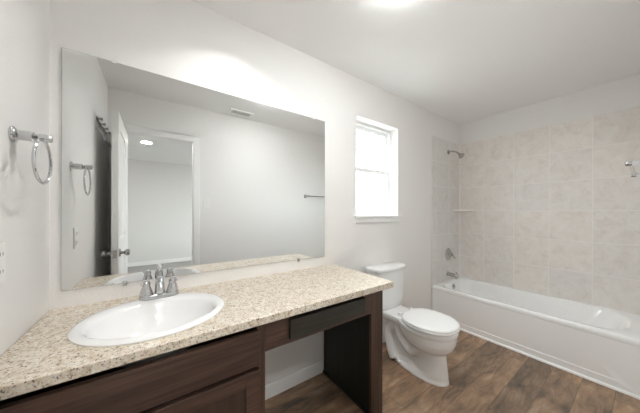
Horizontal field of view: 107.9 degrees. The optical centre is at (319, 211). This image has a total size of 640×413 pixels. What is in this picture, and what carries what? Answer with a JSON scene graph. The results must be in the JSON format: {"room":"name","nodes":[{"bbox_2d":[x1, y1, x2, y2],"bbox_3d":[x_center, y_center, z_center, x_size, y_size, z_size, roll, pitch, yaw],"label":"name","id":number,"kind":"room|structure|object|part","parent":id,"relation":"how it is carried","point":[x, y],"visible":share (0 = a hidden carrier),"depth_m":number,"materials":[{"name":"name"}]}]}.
{"room":"bathroom","nodes":[
{"label":"bathroom","id":0,"kind":"room"},
{"bbox_2d":[0,0,49,355],"bbox_3d":[-0.813,0.032,0.408,0.115,2.440,1.650,0,0,-35],"label":"wall","id":1,"kind":"structure","parent":0,"point":[24,24],"depth_m":0.81,"materials":[{"name":"white paint"}]},
{"bbox_2d":[0,242,5,282],"bbox_3d":[-0.923,0.148,0.671,0.009,0.118,0.070,0,0,-35],"label":"outlet plate","id":2,"kind":"object","parent":1,"relation":"attached to","point":[2,244],"visible":1,"depth_m":0.68,"materials":[{"name":"white plastic"}]},
{"bbox_2d":[0,249,4,259],"bbox_3d":[-0.921,0.123,0.672,0.002,0.028,0.034,0,0,-35],"label":"receptacle","id":3,"kind":"object","parent":2,"relation":"attached to","point":[2,251],"depth_m":0.68,"materials":[{"name":"grey plastic"}]},
{"bbox_2d":[0,267,4,276],"bbox_3d":[-0.921,0.173,0.672,0.002,0.028,0.034,0,0,-35],"label":"receptacle","id":4,"kind":"object","parent":2,"relation":"attached to","point":[2,269],"depth_m":0.68,"materials":[{"name":"grey plastic"}]},
{"bbox_2d":[8,126,52,184],"bbox_3d":[-0.939,-0.182,0.763,0.087,0.180,0.153,0,0,-35],"label":"towel ring","id":5,"kind":"object","parent":1,"relation":"attached to","point":[14,135],"visible":1,"depth_m":0.75,"materials":[{"name":"silver metal"}]},
{"bbox_3d":[-0.939,-0.246,0.763,0.087,0.052,0.052,0,0,-35],"label":"post","id":6,"kind":"part","parent":5,"relation":"part of","materials":[{"name":"silver metal"}]},
{"bbox_2d":[49,0,458,385],"bbox_3d":[0.369,0.036,2.170,3.850,2.440,0.140,0,0,-35],"label":"wall","id":7,"kind":"structure","parent":0,"point":[188,41],"depth_m":1.63,"materials":[{"name":"white paint"}]},
{"bbox_2d":[61,47,324,290],"bbox_3d":[-0.545,-0.185,1.430,1.430,1.090,0.010,0,0,-35],"label":"wall mirror","id":8,"kind":"object","parent":7,"relation":"attached to","point":[164,176],"visible":1,"depth_m":1.26,"materials":[{"name":"grey mirror"}]},
{"bbox_2d":[265,332,385,399],"bbox_3d":[0.390,1.213,2.093,2.260,0.086,0.014,0,0,-35],"label":"baseboard","id":9,"kind":"structure","parent":7,"relation":"attached to","point":[272,389],"depth_m":1.68,"materials":[{"name":"white paint"}]},
{"bbox_2d":[356,121,390,215],"bbox_3d":[0.496,-0.408,2.308,0.585,0.892,0.050,0,0,-35],"label":"window","id":10,"kind":"structure","parent":7,"relation":"in","point":[386,135],"depth_m":2.41,"materials":[{"name":"white plastic"}]},
{"bbox_3d":[0.491,-0.604,2.317,0.525,0.442,0.018,0,0,-35],"label":"sash","id":11,"kind":"part","parent":10,"relation":"part of","materials":[{"name":"white glass"}]},
{"bbox_3d":[0.502,-0.207,2.299,0.525,0.434,0.018,0,0,-35],"label":"sash","id":12,"kind":"part","parent":10,"relation":"part of","materials":[{"name":"white glass"}]},
{"bbox_2d":[355,215,401,222],"bbox_3d":[0.551,0.065,2.251,0.650,0.063,0.110,0,0,-35],"label":"window sill","id":13,"kind":"structure","parent":7,"relation":"attached to","point":[362,218],"depth_m":2.21,"materials":[{"name":"white paint"}]},
{"bbox_2d":[431,135,458,292],"bbox_3d":[1.602,0.026,2.951,0.684,1.868,0.009,0,0,-35],"label":"tiled wall","id":14,"kind":"structure","parent":7,"relation":"attached to","point":[445,167],"depth_m":2.91,"materials":[{"name":"beige tile"}]},
{"bbox_2d":[445,248,455,259],"bbox_3d":[1.656,0.538,2.946,0.156,0.156,0.063,0,0,-35],"label":"shower valve","id":15,"kind":"object","parent":14,"relation":"attached to","point":[448,254],"visible":1,"depth_m":2.94,"materials":[{"name":"silver metal"}]},
{"bbox_2d":[446,271,458,278],"bbox_3d":[1.658,0.782,2.907,0.060,0.084,0.136,0,0,-35],"label":"tub spout","id":16,"kind":"object","parent":14,"relation":"attached to","point":[448,273],"visible":1,"depth_m":2.89,"materials":[{"name":"silver metal"}]},
{"bbox_2d":[447,150,464,158],"bbox_3d":[1.688,-0.721,2.889,0.074,0.137,0.190,0,0,-35],"label":"shower","id":17,"kind":"object","parent":14,"relation":"attached to","point":[461,155],"visible":1,"depth_m":2.86,"materials":[{"name":"silver metal"}]},
{"bbox_2d":[459,145,459,276],"bbox_3d":[1.883,-0.016,3.139,0.008,1.783,0.009,0,0,-35],"label":"trim","id":18,"kind":"structure","parent":14,"relation":"attached to","point":[459,145],"depth_m":3.14,"materials":[{"name":"white"}]},
{"bbox_2d":[453,209,474,210],"bbox_3d":[1.862,-0.023,3.017,0.184,0.023,0.184,0,0,-35],"label":"corner shelf","id":19,"kind":"object","parent":14,"relation":"attached to","point":[453,209],"visible":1,"depth_m":3.01,"materials":[{"name":"white ceramic"}]},
{"bbox_2d":[191,0,639,124],"bbox_3d":[1.245,-1.231,-0.533,5.550,0.100,5.560,0,0,-35],"label":"ceiling","id":20,"kind":"structure","parent":0,"point":[459,61],"depth_m":1.62,"materials":[{"name":"white paint"}]},
{"bbox_2d":[265,330,639,412],"bbox_3d":[0.788,1.308,1.474,3.965,0.100,1.765,0,0,-35],"label":"floor","id":21,"kind":"structure","parent":0,"point":[485,376],"depth_m":1.63,"materials":[{"name":"brown wood"}]},
{"bbox_2d":[0,324,264,412],"bbox_3d":[-0.691,0.854,0.985,0.750,0.797,0.569,0,0,-35],"label":"vanity cabinet","id":22,"kind":"object","parent":21,"relation":"on","point":[224,374],"visible":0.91,"depth_m":0.80,"materials":[{"name":"brown wood"}]},
{"bbox_2d":[0,264,393,400],"bbox_3d":[-0.354,0.439,1.211,1.560,0.034,0.588,0,0,-35],"label":"countertop","id":23,"kind":"structure","parent":22,"relation":"on","point":[44,356],"depth_m":0.90,"materials":[{"name":"beige stone"}]},
{"bbox_2d":[67,292,223,367],"bbox_3d":[-0.667,0.490,0.959,0.508,0.166,0.454,0,0,-35],"label":"sink","id":24,"kind":"object","parent":23,"relation":"in","point":[136,321],"visible":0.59,"depth_m":0.98,"materials":[{"name":"white ceramic"}]},
{"bbox_2d":[139,276,178,300],"bbox_3d":[-0.748,0.355,1.090,0.160,0.108,0.139,0,0,-35],"label":"faucet","id":25,"kind":"object","parent":23,"relation":"on","point":[146,293],"visible":1,"depth_m":1.09,"materials":[{"name":"silver metal"}]},
{"bbox_3d":[-0.815,0.356,1.095,0.054,0.069,0.054,0,0,-35],"label":"handle","id":26,"kind":"part","parent":25,"relation":"part of","materials":[{"name":"silver metal"}]},
{"bbox_3d":[-0.773,0.399,1.125,0.160,0.020,0.054,0,0,-35],"label":"plate","id":27,"kind":"part","parent":25,"relation":"part of","materials":[{"name":"silver metal"}]},
{"bbox_3d":[-0.746,0.347,1.087,0.042,0.092,0.133,0,0,-35],"label":"spout","id":28,"kind":"part","parent":25,"relation":"part of","materials":[{"name":"silver metal"}]},
{"bbox_3d":[-0.730,0.356,1.155,0.054,0.069,0.054,0,0,-35],"label":"handle","id":29,"kind":"part","parent":25,"relation":"part of","materials":[{"name":"silver metal"}]},
{"bbox_2d":[265,293,371,351],"bbox_3d":[-0.083,0.524,1.342,0.652,0.133,0.451,0,0,-35],"label":"drawer","id":30,"kind":"object","parent":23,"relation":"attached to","point":[281,332],"visible":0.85,"depth_m":1.11,"materials":[{"name":"brown wood"}]},
{"bbox_3d":[0.059,0.525,1.177,0.474,0.088,0.018,0,0,-35],"label":"drawer","id":31,"kind":"part","parent":30,"relation":"part of","materials":[{"name":"brown wood"}]},
{"bbox_3d":[-0.394,0.886,0.858,0.352,0.489,0.018,0,0,-35],"label":"door","id":32,"kind":"part","parent":22,"relation":"part of","materials":[{"name":"brown wood"}]},
{"bbox_3d":[-0.395,0.886,0.859,0.250,0.384,0.006,0,0,-35],"label":"door panel","id":33,"kind":"part","parent":22,"relation":"part of","materials":[{"name":"brown wood"}]},
{"bbox_2d":[323,290,382,412],"bbox_3d":[0.186,0.857,1.609,0.098,0.797,0.537,0,0,-35],"label":"end panel","id":34,"kind":"object","parent":21,"relation":"on","point":[352,349],"visible":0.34,"depth_m":1.51,"materials":[{"name":"brown wood"}]},
{"bbox_3d":[0.200,0.857,1.631,0.045,0.797,0.517,0,0,-35],"label":"panel","id":35,"kind":"part","parent":34,"relation":"part of","materials":[{"name":"black wood"}]},
{"bbox_2d":[365,261,459,386],"bbox_3d":[0.759,0.872,1.918,0.408,0.771,0.700,0,0,-35],"label":"toilet","id":36,"kind":"object","parent":21,"relation":"on","point":[419,340],"visible":0.99,"depth_m":1.80,"materials":[{"name":"white ceramic"}]},
{"bbox_3d":[0.611,0.688,2.128,0.392,0.332,0.175,0,0,-35],"label":"tank","id":37,"kind":"part","parent":36,"relation":"part of","materials":[{"name":"white ceramic"}]},
{"bbox_3d":[0.613,0.504,2.127,0.408,0.036,0.190,0,0,-35],"label":"tank lid","id":38,"kind":"part","parent":36,"relation":"part of","materials":[{"name":"white ceramic"}]},
{"bbox_3d":[0.767,1.057,1.907,0.365,0.401,0.663,0,0,-35],"label":"bowl","id":39,"kind":"part","parent":36,"relation":"part of","materials":[{"name":"white ceramic"}]},
{"bbox_3d":[0.848,0.849,1.794,0.374,0.017,0.394,0,0,-35],"label":"seat","id":40,"kind":"part","parent":36,"relation":"part of","materials":[{"name":"white plastic"}]},
{"bbox_3d":[0.848,0.827,1.794,0.372,0.022,0.392,0,0,-35],"label":"lid","id":41,"kind":"part","parent":36,"relation":"part of","materials":[{"name":"white plastic"}]},
{"bbox_2d":[432,277,639,399],"bbox_3d":[2.029,1.065,2.336,0.692,0.392,1.489,0,0,-35],"label":"bathtub","id":42,"kind":"object","parent":21,"relation":"on","point":[597,344],"visible":0.97,"depth_m":2.04,"materials":[{"name":"white ceramic"}]},
{"bbox_2d":[432,277,639,346],"bbox_3d":[2.034,1.055,2.340,0.680,0.372,1.489,0,0,-35],"label":"basin","id":43,"kind":"object","parent":42,"relation":"in","point":[504,316],"depth_m":2.19,"materials":[{"name":"white ceramic"}]},
{"bbox_3d":[1.753,1.252,2.138,0.015,0.017,1.483,0,0,-35],"label":"trim","id":44,"kind":"part","parent":42,"relation":"part of","materials":[{"name":"white paint"}]},
{"bbox_2d":[459,74,639,144],"bbox_3d":[2.403,0.043,2.529,0.115,2.440,1.625,0,0,-35],"label":"wall","id":45,"kind":"structure","parent":0,"point":[623,93],"depth_m":2.38,"materials":[{"name":"white paint"}]},
{"bbox_2d":[460,105,639,314],"bbox_3d":[2.319,0.028,2.539,0.010,1.868,1.510,0,0,-35],"label":"tiled wall","id":46,"kind":"structure","parent":45,"relation":"attached to","point":[556,213],"depth_m":2.37,"materials":[{"name":"beige tile"}]},
{"bbox_3d":[1.221,0.039,0.767,3.850,2.440,0.115,0,0,-35],"label":"wall","id":47,"kind":"structure","parent":0,"visible":0},
{"bbox_2d":[625,161,639,176],"bbox_3d":[1.742,-0.230,1.261,0.661,0.051,0.091,0,0,-35],"label":"towel bar","id":48,"kind":"object","parent":47,"relation":"attached to","point":[631,164],"visible":1,"depth_m":1.13,"materials":[{"name":"silver metal"}]},
{"bbox_3d":[1.493,-0.230,1.085,0.051,0.051,0.091,0,0,-35],"label":"post","id":49,"kind":"part","parent":48,"relation":"part of","materials":[{"name":"silver metal"}]}
]}

